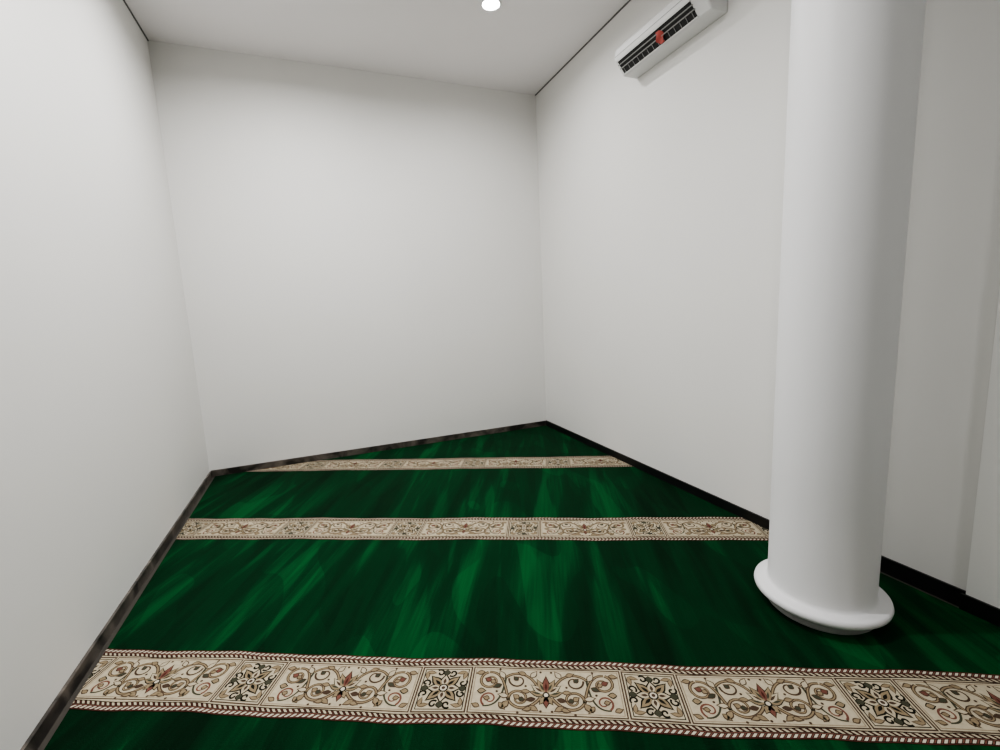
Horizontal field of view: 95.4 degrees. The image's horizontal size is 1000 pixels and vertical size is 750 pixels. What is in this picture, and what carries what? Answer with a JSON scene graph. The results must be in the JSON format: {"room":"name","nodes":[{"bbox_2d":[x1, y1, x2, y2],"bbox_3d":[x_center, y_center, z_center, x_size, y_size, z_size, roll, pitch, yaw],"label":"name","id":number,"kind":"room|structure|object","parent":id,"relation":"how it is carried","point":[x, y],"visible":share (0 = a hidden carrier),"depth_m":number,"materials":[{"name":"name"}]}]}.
{"room":"mosque","nodes":[
{"label":"mosque","id":0,"kind":"room"},
{"bbox_2d":[0,0,209,749],"bbox_3d":[-1.409,-0.430,0.503,0.120,3.634,7.520,-6,9,-21],"label":"wall","id":1,"kind":"structure","parent":0,"point":[103,449],"depth_m":2.12,"materials":[{"name":"paint"}]},
{"bbox_2d":[20,471,211,749],"bbox_3d":[-1.266,1.331,0.786,0.012,0.058,7.280,-6,9,-21],"label":"baseboard","id":2,"kind":"structure","parent":1,"relation":"attached to","point":[47,721],"depth_m":1.99,"materials":[{"name":"stone"}]},
{"bbox_2d":[148,40,545,470],"bbox_3d":[-1.036,-1.048,4.597,3.671,3.634,0.120,-6,9,-21],"label":"wall","id":3,"kind":"structure","parent":0,"point":[359,251],"depth_m":4.36,"materials":[{"name":"paint"}]},
{"bbox_2d":[211,421,545,477],"bbox_3d":[-1.035,0.734,4.754,3.419,0.065,0.012,-6,9,-21],"label":"baseboard","id":4,"kind":"structure","parent":3,"relation":"attached to","point":[238,469],"depth_m":4.63,"materials":[{"name":"stone"}]},
{"bbox_2d":[125,0,627,94],"bbox_3d":[0.205,-2.453,0.900,3.791,0.100,7.520,-6,9,-21],"label":"ceiling","id":5,"kind":"structure","parent":0,"point":[519,46],"depth_m":3.65,"materials":[{"name":"paint"}]},
{"bbox_2d":[481,0,500,10],"bbox_3d":[-0.067,-2.747,3.372,0.152,0.010,0.152,-6,9,-21],"label":"recessed light","id":6,"kind":"object","parent":5,"relation":"in","point":[488,5],"visible":1,"depth_m":3.38,"materials":[{"name":"white"}]},
{"bbox_2d":[38,477,958,749],"bbox_3d":[0.377,1.238,1.442,3.791,0.100,7.520,-6,9,-21],"label":"floor","id":7,"kind":"structure","parent":0,"point":[58,721],"depth_m":2.08,"materials":[{"name":"stone"}]},
{"bbox_2d":[44,426,999,749],"bbox_3d":[0.371,1.181,1.437,3.467,0.012,7.230,-6,9,-21],"label":"carpet","id":8,"kind":"object","parent":7,"relation":"on","point":[535,588],"visible":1,"depth_m":1.96,"materials":[{"name":"green carpet"}]},
{"bbox_2d":[754,0,925,634],"bbox_3d":[1.359,-0.754,1.799,0.514,3.624,0.514,-6,9,-21],"label":"column","id":9,"kind":"structure","parent":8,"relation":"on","point":[855,65],"depth_m":1.73,"materials":[{"name":"paint"}]},
{"bbox_2d":[536,0,999,590],"bbox_3d":[1.936,-0.779,1.817,0.240,3.634,7.280,-6,9,-21],"label":"wall","id":10,"kind":"structure","parent":0,"point":[661,190],"depth_m":2.82,"materials":[{"name":"paint"}]},
{"bbox_2d":[123,0,630,95],"bbox_3d":[0.152,-2.393,0.886,3.431,0.009,7.280,-6,9,-21],"label":"trim","id":11,"kind":"structure","parent":10,"relation":"attached to","point":[628,1],"depth_m":3.70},
{"bbox_2d":[546,420,769,529],"bbox_3d":[1.137,0.754,3.910,0.012,0.070,3.168,-6,9,-21],"label":"baseboard","id":12,"kind":"structure","parent":10,"relation":"attached to","point":[737,510],"depth_m":3.44,"materials":[{"name":"black stone"}]},
{"bbox_2d":[615,0,727,78],"bbox_3d":[1.082,-2.257,2.988,0.204,0.195,0.820,-6,9,-21],"label":"air conditioner","id":13,"kind":"object","parent":10,"relation":"attached to","point":[679,21],"visible":1,"depth_m":2.92,"materials":[{"name":"plastic"}]},
{"bbox_2d":[880,555,965,605],"bbox_3d":[1.943,0.957,2.243,0.012,0.080,0.550,-6,9,-21],"label":"baseboard","id":14,"kind":"structure","parent":10,"relation":"attached to","point":[950,593],"depth_m":2.13,"materials":[{"name":"black stone"}]},
{"bbox_2d":[966,291,999,608],"bbox_3d":[2.619,-0.558,0.096,0.030,3.634,3.550,-6,9,-21],"label":"wall","id":15,"kind":"structure","parent":10,"relation":"attached to","point":[983,580],"depth_m":1.88,"materials":[{"name":"paint"}]},
{"bbox_2d":[959,593,999,626],"bbox_3d":[2.679,1.200,0.351,0.012,0.080,3.562,-6,9,-21],"label":"baseboard","id":16,"kind":"structure","parent":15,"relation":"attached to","point":[985,611],"depth_m":1.93,"materials":[{"name":"black stone"}]}
]}

